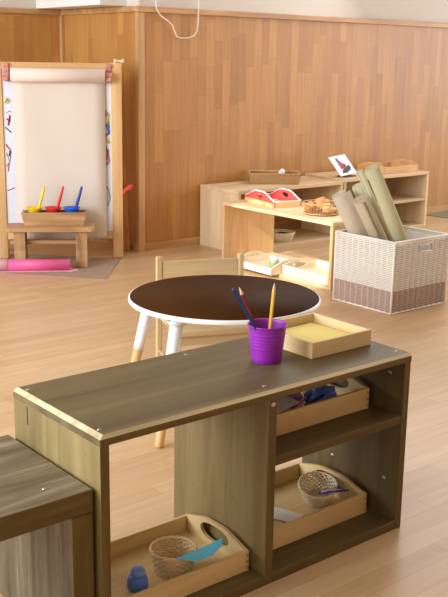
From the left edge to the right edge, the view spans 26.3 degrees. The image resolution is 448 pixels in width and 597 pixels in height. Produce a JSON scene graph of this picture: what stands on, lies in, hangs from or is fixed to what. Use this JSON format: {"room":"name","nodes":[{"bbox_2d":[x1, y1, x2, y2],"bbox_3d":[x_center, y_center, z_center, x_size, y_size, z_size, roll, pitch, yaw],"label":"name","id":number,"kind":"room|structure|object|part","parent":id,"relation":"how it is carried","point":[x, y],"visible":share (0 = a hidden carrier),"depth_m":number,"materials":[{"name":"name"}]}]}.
{"room":"preschool classroom","nodes":[
{"label":"preschool classroom","id":0,"kind":"room"},
{"bbox_2d":[0,0,59,173],"bbox_3d":[-3.415,-1.427,4.698,5.920,2.800,0.100,-10,18,-38],"label":"wall","id":1,"kind":"structure","parent":0,"point":[23,37],"depth_m":6.34,"materials":[{"name":"brown wood"}]},
{"bbox_2d":[0,7,60,14],"bbox_3d":[-3.385,-1.507,4.642,5.920,0.034,0.050,-10,18,-38],"label":"trim","id":2,"kind":"structure","parent":1,"relation":"attached to","point":[2,9],"depth_m":6.29,"materials":[{"name":"brown wood"}]},
{"bbox_2d":[36,0,126,9],"bbox_3d":[-0.909,-2.489,5.999,0.235,1.290,0.830,-10,18,-38],"label":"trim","id":3,"kind":"structure","parent":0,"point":[40,4],"depth_m":6.02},
{"bbox_2d":[64,12,136,242],"bbox_3d":[-0.839,-1.114,6.351,0.020,1.474,1.010,-10,18,-38],"label":"wall","id":4,"kind":"structure","parent":0,"point":[105,37],"depth_m":6.09,"materials":[{"name":"brown wood"}]},
{"bbox_2d":[59,15,64,62],"bbox_3d":[-1.103,-1.187,6.630,0.022,1.474,0.030,-10,18,-38],"label":"trim","id":5,"kind":"structure","parent":4,"relation":"attached to","point":[61,17],"depth_m":6.48,"materials":[{"name":"brown wood"}]},
{"bbox_2d":[61,6,132,14],"bbox_3d":[-0.810,-1.835,6.127,0.032,0.034,0.860,-10,18,-38],"label":"trim","id":6,"kind":"structure","parent":4,"relation":"attached to","point":[123,9],"depth_m":6.09,"materials":[{"name":"brown wood"}]},
{"bbox_2d":[94,239,136,250],"bbox_3d":[-0.830,-0.411,6.476,0.010,0.050,0.910,-10,18,-38],"label":"baseboard","id":7,"kind":"structure","parent":4,"relation":"attached to","point":[133,246],"depth_m":6.27,"materials":[{"name":"brown wood"}]},
{"bbox_2d":[0,212,447,596],"bbox_3d":[1.359,0.283,4.029,12.000,0.050,8.200,-10,18,-38],"label":"floor","id":8,"kind":"structure","parent":0,"point":[51,328],"depth_m":3.76,"materials":[{"name":"laminate"}]},
{"bbox_2d":[0,435,94,596],"bbox_3d":[-0.593,0.561,1.907,0.560,0.373,0.360,-10,18,-38],"label":"shelf unit","id":9,"kind":"object","parent":8,"relation":"on","point":[47,545],"visible":1,"depth_m":1.93,"materials":[{"name":"brown wood"}]},
{"bbox_3d":[-0.590,0.406,1.868,0.560,0.050,0.360,-10,18,-38],"label":"panel","id":10,"kind":"part","parent":9,"relation":"part of","materials":[{"name":"brown wood"}]},
{"bbox_3d":[-0.396,0.550,2.071,0.050,0.322,0.360,-10,18,-38],"label":"panel","id":11,"kind":"part","parent":9,"relation":"part of","materials":[{"name":"brown wood"}]},
{"bbox_2d":[0,253,119,279],"bbox_3d":[-1.190,-0.207,5.726,1.177,0.004,0.555,3,14,10],"label":"floor mat","id":12,"kind":"object","parent":8,"relation":"on","point":[98,268],"visible":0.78,"depth_m":5.61,"materials":[{"name":"grey paint"}]},
{"bbox_2d":[0,259,77,271],"bbox_3d":[-1.118,-0.200,5.549,0.555,0.069,0.129,-1,14,-7],"label":"roll","id":13,"kind":"object","parent":12,"relation":"on","point":[6,265],"visible":1,"depth_m":5.51,"materials":[{"name":"plastic"}]},
{"bbox_2d":[5,223,94,266],"bbox_3d":[-1.019,-0.315,5.673,0.510,0.236,0.200,-1,14,-7],"label":"stool","id":14,"kind":"object","parent":12,"relation":"on","point":[19,230],"visible":0.84,"depth_m":5.60,"materials":[{"name":"brown wood"}]},
{"bbox_3d":[-1.196,-0.301,5.655,0.066,0.212,0.169,-1,14,-7],"label":"leg panel","id":15,"kind":"part","parent":14,"relation":"part of","materials":[{"name":"brown wood"}]},
{"bbox_3d":[-1.018,-0.418,5.648,0.510,0.024,0.200,-1,14,-7],"label":"seat","id":16,"kind":"part","parent":14,"relation":"part of","materials":[{"name":"brown wood"}]},
{"bbox_2d":[21,210,86,225],"bbox_3d":[-1.002,-0.478,5.676,0.379,0.078,0.116,-1,14,-7],"label":"holder","id":17,"kind":"object","parent":14,"relation":"on","point":[43,218],"visible":0.97,"depth_m":5.62,"materials":[{"name":"brown wood"}]},
{"bbox_2d":[26,206,42,211],"bbox_3d":[-1.115,-0.493,5.658,0.102,0.092,0.102,-1,14,-7],"label":"paint pot","id":18,"kind":"object","parent":17,"relation":"in","point":[30,208],"visible":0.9,"depth_m":5.62,"materials":[{"name":"yellow plastic"}]},
{"bbox_2d":[38,186,44,207],"bbox_3d":[-1.082,-0.554,5.645,0.069,0.213,0.018,-1,14,-7],"label":"brush","id":19,"kind":"object","parent":18,"relation":"in","point":[43,189],"visible":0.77,"depth_m":5.63,"materials":[{"name":"yellow plastic"}]},
{"bbox_2d":[45,206,61,211],"bbox_3d":[-1.008,-0.494,5.671,0.102,0.092,0.102,-1,14,-7],"label":"paint pot","id":20,"kind":"object","parent":17,"relation":"in","point":[48,208],"visible":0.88,"depth_m":5.64,"materials":[{"name":"red plastic"}]},
{"bbox_2d":[56,186,63,207],"bbox_3d":[-0.974,-0.556,5.657,0.069,0.213,0.018,-1,14,-7],"label":"brush","id":21,"kind":"object","parent":20,"relation":"in","point":[62,188],"visible":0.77,"depth_m":5.64,"materials":[{"name":"red plastic"}]},
{"bbox_2d":[63,206,79,211],"bbox_3d":[-0.900,-0.496,5.684,0.102,0.092,0.102,-1,14,-7],"label":"paint pot","id":22,"kind":"object","parent":17,"relation":"in","point":[67,208],"visible":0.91,"depth_m":5.65,"materials":[{"name":"blue plastic"}]},
{"bbox_2d":[75,186,82,207],"bbox_3d":[-0.867,-0.557,5.670,0.069,0.213,0.018,-1,14,-7],"label":"brush","id":23,"kind":"object","parent":22,"relation":"in","point":[81,187],"visible":0.77,"depth_m":5.66,"materials":[{"name":"blue plastic"}]},
{"bbox_3d":[-0.843,-0.306,5.697,0.066,0.212,0.169,-1,14,-7],"label":"leg panel","id":24,"kind":"part","parent":14,"relation":"part of","materials":[{"name":"brown wood"}]},
{"bbox_2d":[0,59,129,258],"bbox_3d":[-0.988,-0.851,5.853,0.825,1.191,0.337,-1,14,-7],"label":"easel","id":25,"kind":"object","parent":12,"relation":"on","point":[117,208],"visible":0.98,"depth_m":5.75,"materials":[{"name":"brown wood"}]},
{"bbox_3d":[-1.339,-0.814,5.723,0.064,1.170,0.022,-1,14,-7],"label":"leg","id":26,"kind":"part","parent":25,"relation":"part of","materials":[{"name":"brown wood"}]},
{"bbox_3d":[-0.982,-1.361,5.630,0.635,0.044,0.018,-1,14,-7],"label":"rail","id":27,"kind":"part","parent":25,"relation":"part of","materials":[{"name":"brown wood"}]},
{"bbox_2d":[10,68,106,238],"bbox_3d":[-0.973,-0.849,5.704,0.542,1.008,0.078,-1,14,-7],"label":"paper roll","id":28,"kind":"object","parent":25,"relation":"hanging from","point":[60,134],"visible":0.91,"depth_m":5.71,"materials":[{"name":"white paper"}]},
{"bbox_3d":[-0.998,-0.387,5.872,0.635,0.044,0.018,-1,14,-7],"label":"rail","id":29,"kind":"part","parent":25,"relation":"part of","materials":[{"name":"brown wood"}]},
{"bbox_3d":[-0.645,-0.823,5.806,0.061,1.170,0.022,-1,14,-7],"label":"leg","id":30,"kind":"part","parent":25,"relation":"part of","materials":[{"name":"brown wood"}]},
{"bbox_3d":[-0.632,-0.828,5.949,0.047,1.110,0.264,3,14,8],"label":"leg","id":31,"kind":"part","parent":25,"relation":"part of","materials":[{"name":"orange wood"}]},
{"bbox_2d":[123,183,132,194],"bbox_3d":[-0.609,-0.670,5.958,0.013,0.075,0.173,7,15,23],"label":"ribbon","id":32,"kind":"object","parent":25,"relation":"attached to","point":[127,188],"visible":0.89,"depth_m":5.98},
{"bbox_2d":[156,253,248,356],"bbox_3d":[-0.054,0.093,3.625,0.349,0.470,0.312,-3,15,-16],"label":"chair","id":33,"kind":"object","parent":8,"relation":"on","point":[192,334],"visible":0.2,"depth_m":3.67,"materials":[{"name":"brown wood"}]},
{"bbox_3d":[-0.252,0.068,3.713,0.022,0.470,0.024,-3,15,-16],"label":"leg","id":34,"kind":"part","parent":33,"relation":"part of","materials":[{"name":"brown wood"}]},
{"bbox_3d":[-0.092,-0.119,3.714,0.305,0.067,0.015,-3,15,-16],"label":"rail","id":35,"kind":"part","parent":33,"relation":"part of","materials":[{"name":"brown wood"}]},
{"bbox_3d":[-0.050,0.089,3.611,0.337,0.020,0.286,-3,15,-16],"label":"seat","id":36,"kind":"part","parent":33,"relation":"part of","materials":[{"name":"brown wood"}]},
{"bbox_3d":[0.062,0.051,3.804,0.022,0.470,0.024,-3,15,-16],"label":"leg","id":37,"kind":"part","parent":33,"relation":"part of","materials":[{"name":"brown wood"}]},
{"bbox_2d":[13,337,411,596],"bbox_3d":[0.000,0.403,2.346,0.930,0.486,0.361,-10,18,-38],"label":"shelf unit","id":38,"kind":"object","parent":8,"relation":"on","point":[220,404],"visible":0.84,"depth_m":2.27,"materials":[{"name":"brown wood"}]},
{"bbox_3d":[-0.351,0.479,2.069,0.022,0.462,0.359,-10,18,-38],"label":"panel","id":39,"kind":"part","parent":38,"relation":"part of","materials":[{"name":"brown wood"}]},
{"bbox_2d":[111,513,248,596],"bbox_3d":[-0.174,0.613,2.233,0.406,0.076,0.241,-10,18,-38],"label":"tray","id":40,"kind":"object","parent":38,"relation":"on","point":[128,551],"visible":0.6,"depth_m":2.28,"materials":[{"name":"brown wood"}]},
{"bbox_2d":[127,565,147,592],"bbox_3d":[-0.195,0.629,2.166,0.048,0.051,0.048,8,16,27],"label":"glue bottle","id":41,"kind":"object","parent":40,"relation":"in","point":[137,580],"visible":0.99,"depth_m":2.15,"materials":[{"name":"blue plastic"}]},
{"bbox_2d":[149,535,197,578],"bbox_3d":[-0.119,0.607,2.244,0.114,0.061,0.114,-10,18,-38],"label":"basket","id":42,"kind":"object","parent":40,"relation":"in","point":[168,567],"visible":0.92,"depth_m":2.24,"materials":[{"name":"beige wicker"}]},
{"bbox_2d":[175,538,222,561],"bbox_3d":[-0.044,0.582,2.208,0.138,0.009,0.042,-10,18,-38],"label":"paper card","id":43,"kind":"object","parent":42,"relation":"on","point":[210,549],"visible":1,"depth_m":2.21,"materials":[{"name":"teal paper"}]},
{"bbox_3d":[-0.021,0.585,2.356,0.009,0.076,0.241,-10,18,-38],"label":"panel","id":44,"kind":"part","parent":40,"relation":"part of","materials":[{"name":"brown wood"}]},
{"bbox_3d":[0.004,0.179,2.291,0.929,0.022,0.361,-10,18,-38],"label":"panel","id":45,"kind":"part","parent":38,"relation":"part of","materials":[{"name":"brown wood"}]},
{"bbox_3d":[-0.005,0.403,2.342,0.025,0.436,0.358,-10,18,-38],"label":"divider panel","id":46,"kind":"part","parent":38,"relation":"part of","materials":[{"name":"brown wood"}]},
{"bbox_2d":[247,318,287,364],"bbox_3d":[0.105,0.106,2.345,0.098,0.095,0.098,-10,18,-38],"label":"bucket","id":47,"kind":"object","parent":38,"relation":"on","point":[266,345],"visible":0.97,"depth_m":2.32,"materials":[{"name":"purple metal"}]},
{"bbox_2d":[232,288,256,330],"bbox_3d":[0.071,0.062,2.295,0.134,0.197,0.008,-9,17,-36],"label":"pencil","id":48,"kind":"object","parent":47,"relation":"in","point":[233,289],"visible":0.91,"depth_m":2.26,"materials":[{"name":"blue paint"}]},
{"bbox_2d":[239,287,257,327],"bbox_3d":[0.073,0.057,2.328,0.103,0.191,0.009,-11,18,-40],"label":"pencil","id":49,"kind":"object","parent":47,"relation":"in","point":[241,292],"visible":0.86,"depth_m":2.30,"materials":[{"name":"red paint"}]},
{"bbox_2d":[268,282,275,328],"bbox_3d":[0.112,0.057,2.325,0.009,0.191,0.046,7,15,23],"label":"pencil","id":50,"kind":"object","parent":47,"relation":"in","point":[273,289],"visible":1,"depth_m":2.32,"materials":[{"name":"yellow paint"}]},
{"bbox_3d":[-0.003,0.626,2.402,0.884,0.026,0.357,-10,18,-38],"label":"panel","id":51,"kind":"part","parent":38,"relation":"part of","materials":[{"name":"brown wood"}]},
{"bbox_2d":[273,462,366,549],"bbox_3d":[0.144,0.540,2.543,0.401,0.078,0.261,-10,18,-38],"label":"tray","id":52,"kind":"object","parent":38,"relation":"on","point":[343,506],"visible":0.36,"depth_m":2.56,"materials":[{"name":"brown wood"}]},
{"bbox_2d":[274,507,303,521],"bbox_3d":[0.153,0.570,2.529,0.100,0.002,0.060,9,16,29],"label":"paper slip","id":53,"kind":"object","parent":52,"relation":"in","point":[280,514],"visible":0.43,"depth_m":2.52,"materials":[{"name":"white paper"}]},
{"bbox_2d":[298,471,337,507],"bbox_3d":[0.252,0.519,2.583,0.107,0.077,0.105,7,15,22],"label":"basket","id":54,"kind":"object","parent":52,"relation":"in","point":[311,497],"visible":0.97,"depth_m":2.61,"materials":[{"name":"beige wicker"}]},
{"bbox_2d":[321,486,339,492],"bbox_3d":[0.283,0.506,2.550,0.060,0.007,0.007,-8,16,-31],"label":"pen","id":55,"kind":"object","parent":54,"relation":"in","point":[336,487],"visible":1,"depth_m":2.55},
{"bbox_2d":[318,489,348,493],"bbox_3d":[0.291,0.513,2.550,0.087,0.008,0.007,-3,15,-16],"label":"pen","id":56,"kind":"object","parent":54,"relation":"in","point":[343,490],"visible":1,"depth_m":2.55,"materials":[{"name":"blue paint"}]},
{"bbox_3d":[0.295,0.512,2.664,0.009,0.078,0.261,-10,18,-38],"label":"panel","id":57,"kind":"part","parent":52,"relation":"part of","materials":[{"name":"brown wood"}]},
{"bbox_2d":[276,377,368,435],"bbox_3d":[0.145,0.253,2.477,0.401,0.078,0.251,-10,18,-38],"label":"tray","id":58,"kind":"object","parent":38,"relation":"on","point":[353,398],"visible":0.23,"depth_m":2.42,"materials":[{"name":"brown wood"}]},
{"bbox_2d":[277,396,298,412],"bbox_3d":[0.132,0.256,2.379,0.069,0.022,0.111,10,17,32],"label":"packet","id":59,"kind":"object","parent":58,"relation":"in","point":[285,402],"visible":0.51,"depth_m":2.38,"materials":[{"name":"paper"}]},
{"bbox_2d":[288,392,302,405],"bbox_3d":[0.160,0.249,2.492,0.082,0.053,0.077,-10,18,-38],"label":"cellophane","id":60,"kind":"object","parent":58,"relation":"in","point":[297,396],"visible":0.13,"depth_m":2.47,"materials":[{"name":"purple plastic"}]},
{"bbox_2d":[295,396,305,407],"bbox_3d":[0.192,0.263,2.412,0.008,0.012,0.092,6,15,21],"label":"crayon","id":61,"kind":"object","parent":58,"relation":"in","point":[303,399],"visible":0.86,"depth_m":2.41,"materials":[{"name":"brown wax"}]},
{"bbox_2d":[304,394,324,404],"bbox_3d":[0.233,0.257,2.439,0.008,0.012,0.092,12,18,38],"label":"crayon","id":62,"kind":"object","parent":58,"relation":"in","point":[322,395],"visible":0.91,"depth_m":2.43,"materials":[{"name":"wax"}]},
{"bbox_2d":[304,385,336,401],"bbox_3d":[0.253,0.249,2.497,0.096,0.055,0.077,-10,18,-38],"label":"cellophane","id":63,"kind":"object","parent":58,"relation":"in","point":[329,391],"visible":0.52,"depth_m":2.48,"materials":[{"name":"blue plastic"}]},
{"bbox_3d":[0.296,0.226,2.598,0.009,0.078,0.251,-10,18,-38],"label":"panel","id":64,"kind":"part","parent":58,"relation":"part of","materials":[{"name":"brown wood"}]},
{"bbox_2d":[280,313,370,358],"bbox_3d":[0.232,0.094,2.514,0.215,0.041,0.215,-10,18,-38],"label":"tray","id":65,"kind":"object","parent":38,"relation":"on","point":[359,336],"visible":0.68,"depth_m":2.45,"materials":[{"name":"brown wood"}]},
{"bbox_2d":[286,323,349,341],"bbox_3d":[0.232,0.100,2.515,0.170,0.012,0.170,-11,19,-41],"label":"paper","id":66,"kind":"object","parent":65,"relation":"in","point":[311,332],"visible":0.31,"depth_m":2.53,"materials":[{"name":"yellow paper"}]},
{"bbox_3d":[0.351,0.351,2.629,0.022,0.462,0.359,-10,18,-38],"label":"panel","id":67,"kind":"part","parent":38,"relation":"part of","materials":[{"name":"brown wood"}]},
{"bbox_2d":[128,275,320,447],"bbox_3d":[-0.001,0.192,3.349,0.660,0.419,0.660,-4,15,-18],"label":"round table","id":68,"kind":"object","parent":8,"relation":"on","point":[198,299],"visible":0.75,"depth_m":3.24,"materials":[{"name":"brown laminate"}]},
{"bbox_3d":[-0.284,0.074,3.490,0.101,0.241,0.044,9,16,31],"label":"leg","id":69,"kind":"part","parent":68,"relation":"part of","materials":[{"name":"white paint"}]},
{"bbox_3d":[-0.166,0.185,3.054,0.044,0.241,0.101,10,16,32],"label":"leg","id":70,"kind":"part","parent":68,"relation":"part of","materials":[{"name":"white paint"}]},
{"bbox_3d":[-0.148,0.073,3.051,0.068,0.012,0.068,-10,18,-38],"label":"leg plate","id":71,"kind":"part","parent":68,"relation":"part of","materials":[{"name":"white paint"}]},
{"bbox_2d":[200,176,342,249],"bbox_3d":[0.331,-0.583,6.513,0.945,0.402,0.393,-10,18,-38],"label":"shelf unit","id":72,"kind":"object","parent":8,"relation":"on","point":[212,196],"visible":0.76,"depth_m":6.39,"materials":[{"name":"brown wood"}]},
{"bbox_3d":[-0.027,-0.507,6.232,0.022,0.380,0.392,-10,18,-38],"label":"panel","id":73,"kind":"part","parent":72,"relation":"part of","materials":[{"name":"brown wood"}]},
{"bbox_3d":[0.333,-0.767,6.468,0.945,0.022,0.393,-10,18,-38],"label":"panel","id":74,"kind":"part","parent":72,"relation":"part of","materials":[{"name":"brown wood"}]},
{"bbox_3d":[0.210,-0.620,6.655,0.900,0.357,0.010,-10,18,-38],"label":"panel","id":75,"kind":"part","parent":72,"relation":"part of","materials":[{"name":"brown wood"}]},
{"bbox_2d":[249,170,300,183],"bbox_3d":[0.340,-0.820,6.485,0.347,0.072,0.208,1,14,0],"label":"wicker tray","id":76,"kind":"object","parent":72,"relation":"on","point":[256,176],"visible":0.99,"depth_m":6.40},
{"bbox_2d":[274,229,294,241],"bbox_3d":[0.391,-0.425,6.497,0.183,0.062,0.183,-10,18,-38],"label":"basket","id":77,"kind":"object","parent":72,"relation":"on","point":[278,237],"visible":0.76,"depth_m":6.44,"materials":[{"name":"beige wicker"}]},
{"bbox_3d":[0.327,-0.399,6.560,0.900,0.022,0.387,-10,18,-38],"label":"panel","id":78,"kind":"part","parent":72,"relation":"part of","materials":[{"name":"brown wood"}]},
{"bbox_3d":[0.687,-0.637,6.802,0.022,0.380,0.392,-10,18,-38],"label":"panel","id":79,"kind":"part","parent":72,"relation":"part of","materials":[{"name":"brown wood"}]},
{"bbox_2d":[222,199,384,290],"bbox_3d":[0.440,-0.342,5.612,0.410,0.371,0.930,-10,18,-38],"label":"shelf","id":80,"kind":"object","parent":8,"relation":"on","point":[247,226],"visible":0.48,"depth_m":5.85,"materials":[{"name":"brown wood"}]},
{"bbox_3d":[0.152,-0.421,5.956,0.409,0.350,0.020,-10,18,-38],"label":"panel","id":81,"kind":"part","parent":80,"relation":"part of","materials":[{"name":"brown wood"}]},
{"bbox_2d":[245,188,301,207],"bbox_3d":[0.291,-0.608,5.730,0.192,0.084,0.338,-7,16,-28],"label":"tray","id":82,"kind":"object","parent":80,"relation":"on","point":[259,197],"visible":1,"depth_m":5.69,"materials":[{"name":"brown wood"}]},
{"bbox_3d":[0.212,-0.596,5.688,0.009,0.078,0.336,-7,16,-28],"label":"panel","id":83,"kind":"part","parent":82,"relation":"part of","materials":[{"name":"brown wood"}]},
{"bbox_3d":[0.370,-0.615,5.774,0.009,0.078,0.336,-7,16,-28],"label":"panel","id":84,"kind":"part","parent":82,"relation":"part of","materials":[{"name":"brown wood"}]},
{"bbox_2d":[244,251,305,275],"bbox_3d":[0.274,-0.215,5.631,0.271,0.074,0.311,-10,18,-38],"label":"tray","id":85,"kind":"object","parent":80,"relation":"on","point":[261,265],"visible":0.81,"depth_m":5.58,"materials":[{"name":"brown wood"}]},
{"bbox_3d":[0.178,-0.245,5.744,0.271,0.074,0.009,-10,18,-38],"label":"panel","id":86,"kind":"part","parent":85,"relation":"part of","materials":[{"name":"brown wood"}]},
{"bbox_2d":[269,257,279,267],"bbox_3d":[0.293,-0.208,5.577,0.061,0.063,0.061,-10,18,-38],"label":"jar","id":87,"kind":"object","parent":85,"relation":"on","point":[273,261],"visible":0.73,"depth_m":5.55,"materials":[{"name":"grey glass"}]},
{"bbox_3d":[0.369,-0.185,5.519,0.271,0.074,0.009,-10,18,-38],"label":"panel","id":88,"kind":"part","parent":85,"relation":"part of","materials":[{"name":"brown wood"}]},
{"bbox_3d":[0.438,-0.170,5.655,0.402,0.018,0.889,-10,18,-38],"label":"panel","id":89,"kind":"part","parent":80,"relation":"part of","materials":[{"name":"brown wood"}]},
{"bbox_3d":[0.443,-0.512,5.570,0.410,0.020,0.930,-10,18,-38],"label":"panel","id":90,"kind":"part","parent":80,"relation":"part of","materials":[{"name":"brown wood"}]},
{"bbox_2d":[282,258,328,285],"bbox_3d":[0.556,-0.159,5.420,0.271,0.075,0.376,-10,18,-38],"label":"tray","id":91,"kind":"object","parent":80,"relation":"on","point":[314,270],"visible":0.67,"depth_m":5.46,"materials":[{"name":"brown wood"}]},
{"bbox_3d":[0.440,-0.195,5.558,0.271,0.075,0.009,-10,18,-38],"label":"panel","id":92,"kind":"part","parent":91,"relation":"part of","materials":[{"name":"brown wood"}]},
{"bbox_2d":[302,199,337,215],"bbox_3d":[0.543,-0.507,5.370,0.216,0.064,0.216,-10,18,-38],"label":"wire basket","id":93,"kind":"object","parent":80,"relation":"on","point":[318,212],"visible":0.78,"depth_m":5.32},
{"bbox_2d":[305,201,316,210],"bbox_3d":[0.488,-0.521,5.384,0.072,0.053,0.061,-10,18,-38],"label":"food","id":94,"kind":"object","parent":93,"relation":"in","point":[309,202],"visible":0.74,"depth_m":5.37,"materials":[{"name":"orange food"}]},
{"bbox_2d":[315,196,329,209],"bbox_3d":[0.551,-0.537,5.402,0.094,0.073,0.092,-10,18,-38],"label":"food","id":95,"kind":"object","parent":93,"relation":"in","point":[319,201],"visible":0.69,"depth_m":5.37,"materials":[{"name":"orange food"}]},
{"bbox_2d":[322,203,333,212],"bbox_3d":[0.576,-0.502,5.329,0.064,0.056,0.067,3,14,8],"label":"food","id":96,"kind":"object","parent":93,"relation":"in","point":[325,207],"visible":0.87,"depth_m":5.31,"materials":[{"name":"food"}]},
{"bbox_3d":[0.729,-0.242,5.275,0.409,0.350,0.020,-10,18,-38],"label":"panel","id":97,"kind":"part","parent":80,"relation":"part of","materials":[{"name":"brown wood"}]},
{"bbox_2d":[305,169,428,227],"bbox_3d":[1.055,-0.722,7.090,0.910,0.416,0.393,-10,18,-38],"label":"wall shelf","id":98,"kind":"object","parent":8,"relation":"on","point":[408,191],"visible":0.41,"depth_m":7.25,"materials":[{"name":"brown wood"}]},
{"bbox_2d":[337,165,355,177],"bbox_3d":[0.865,-0.901,6.767,0.090,0.080,0.120,12,18,38],"label":"stand","id":99,"kind":"object","parent":98,"relation":"on","point":[347,176],"visible":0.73,"depth_m":6.76,"materials":[{"name":"black plastic"}]},
{"bbox_2d":[328,154,355,175],"bbox_3d":[0.837,-0.939,6.768,0.108,0.134,0.219,12,18,37],"label":"photo card","id":100,"kind":"object","parent":99,"relation":"on","point":[339,161],"visible":0.95,"depth_m":6.76,"materials":[{"name":"white paper"}]},
{"bbox_2d":[338,161,345,168],"bbox_3d":[0.827,-0.945,6.764,0.050,0.063,0.081,9,16,31],"label":"print","id":101,"kind":"object","parent":100,"relation":"on","point":[341,164],"depth_m":6.76},
{"bbox_2d":[343,165,350,172],"bbox_3d":[0.864,-0.912,6.763,0.025,0.048,0.141,8,16,27],"label":"print","id":102,"kind":"object","parent":100,"relation":"attached to","point":[347,169],"depth_m":6.77},
{"bbox_3d":[1.058,-0.913,7.043,0.910,0.022,0.393,-10,18,-38],"label":"panel","id":103,"kind":"part","parent":98,"relation":"part of","materials":[{"name":"brown wood"}]},
{"bbox_3d":[0.935,-0.759,7.232,0.865,0.371,0.010,-10,18,-38],"label":"panel","id":104,"kind":"part","parent":98,"relation":"part of","materials":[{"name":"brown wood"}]},
{"bbox_2d":[357,159,417,173],"bbox_3d":[1.220,-0.989,7.151,0.376,0.076,0.271,-10,18,-38],"label":"tray","id":105,"kind":"object","parent":98,"relation":"on","point":[389,167],"visible":0.93,"depth_m":7.11,"materials":[{"name":"brown wood"}]},
{"bbox_3d":[1.079,-0.963,7.038,0.009,0.076,0.271,-10,18,-38],"label":"panel","id":106,"kind":"part","parent":105,"relation":"part of","materials":[{"name":"brown wood"}]},
{"bbox_3d":[1.362,-1.014,7.264,0.009,0.076,0.271,-10,18,-38],"label":"panel","id":107,"kind":"part","parent":105,"relation":"part of","materials":[{"name":"brown wood"}]},
{"bbox_3d":[1.398,-0.774,7.367,0.022,0.394,0.392,-10,18,-38],"label":"panel","id":108,"kind":"part","parent":98,"relation":"part of","materials":[{"name":"brown wood"}]},
{"bbox_3d":[1.052,-0.531,7.138,0.865,0.022,0.387,-10,18,-38],"label":"panel","id":109,"kind":"part","parent":98,"relation":"part of","materials":[{"name":"brown wood"}]},
{"bbox_2d":[332,225,447,314],"bbox_3d":[0.855,-0.163,4.932,0.424,0.364,0.402,-10,18,-38],"label":"storage basket","id":110,"kind":"object","parent":8,"relation":"on","point":[375,274],"visible":0.94,"depth_m":4.79,"materials":[{"name":"white wicker"}]},
{"bbox_2d":[332,190,368,236],"bbox_3d":[0.694,-0.314,4.921,0.325,0.497,0.083,-5,15,-22],"label":"rolled mat","id":111,"kind":"object","parent":110,"relation":"in","point":[343,200],"visible":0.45,"depth_m":4.83,"materials":[{"name":"grey fabric"}]},
{"bbox_2d":[352,182,364,196],"bbox_3d":[0.775,-0.397,4.991,0.295,0.424,0.061,-9,17,-33],"label":"rolled mat","id":112,"kind":"object","parent":110,"relation":"in","point":[358,190],"visible":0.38,"depth_m":4.87,"materials":[{"name":"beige fabric"}]},
{"bbox_2d":[353,194,387,239],"bbox_3d":[0.795,-0.299,4.910,0.362,0.485,0.080,-9,17,-34],"label":"rolled mat","id":113,"kind":"object","parent":110,"relation":"in","point":[362,203],"visible":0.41,"depth_m":4.80,"materials":[{"name":"beige fabric"}]},
{"bbox_2d":[356,170,393,241],"bbox_3d":[0.824,-0.376,4.956,0.354,0.586,0.034,-5,15,-23],"label":"rolled mat","id":114,"kind":"object","parent":110,"relation":"in","point":[361,175],"visible":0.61,"depth_m":4.88,"materials":[{"name":"green fabric"}]},
{"bbox_2d":[365,164,407,241],"bbox_3d":[0.852,-0.348,4.762,0.405,0.641,0.068,-7,16,-30],"label":"rolled mat","id":115,"kind":"object","parent":110,"relation":"in","point":[374,174],"visible":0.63,"depth_m":4.67,"materials":[{"name":"green fabric"}]},
{"bbox_2d":[426,211,447,217],"bbox_3d":[2.023,-0.649,7.712,0.700,0.004,0.400,14,19,43],"label":"rug","id":116,"kind":"object","parent":8,"relation":"on","point":[444,214],"visible":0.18,"depth_m":7.83,"materials":[{"name":"beige fabric"}]},
{"bbox_2d":[127,0,447,243],"bbox_3d":[1.555,-2.175,8.025,6.068,2.800,0.900,-10,18,-38],"label":"wall","id":117,"kind":"structure","parent":0,"point":[228,100],"depth_m":6.64,"materials":[{"name":"brown wood"}]},
{"bbox_2d":[135,12,144,251],"bbox_3d":[-0.521,-1.016,5.977,0.047,1.474,0.032,-10,18,-38],"label":"trim","id":118,"kind":"structure","parent":117,"relation":"attached to","point":[139,16],"depth_m":5.96,"materials":[{"name":"brown wood"}]},
{"bbox_2d":[155,0,198,38],"bbox_3d":[-0.284,-1.849,5.922,0.344,0.476,0.008,-10,18,-38],"label":"cable","id":119,"kind":"object","parent":117,"relation":"attached to","point":[155,0],"visible":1,"depth_m":5.99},
{"bbox_2d":[133,6,447,27],"bbox_3d":[1.826,-2.174,7.660,6.100,0.034,0.050,-10,18,-38],"label":"trim","id":120,"kind":"structure","parent":117,"relation":"attached to","point":[135,8],"depth_m":6.48,"materials":[{"name":"brown wood"}]},
{"bbox_2d":[145,205,447,250],"bbox_3d":[1.831,-0.753,8.023,6.045,0.050,0.010,-10,18,-38],"label":"baseboard","id":121,"kind":"structure","parent":117,"relation":"attached to","point":[195,240],"depth_m":6.33,"materials":[{"name":"brown wood"}]}
]}

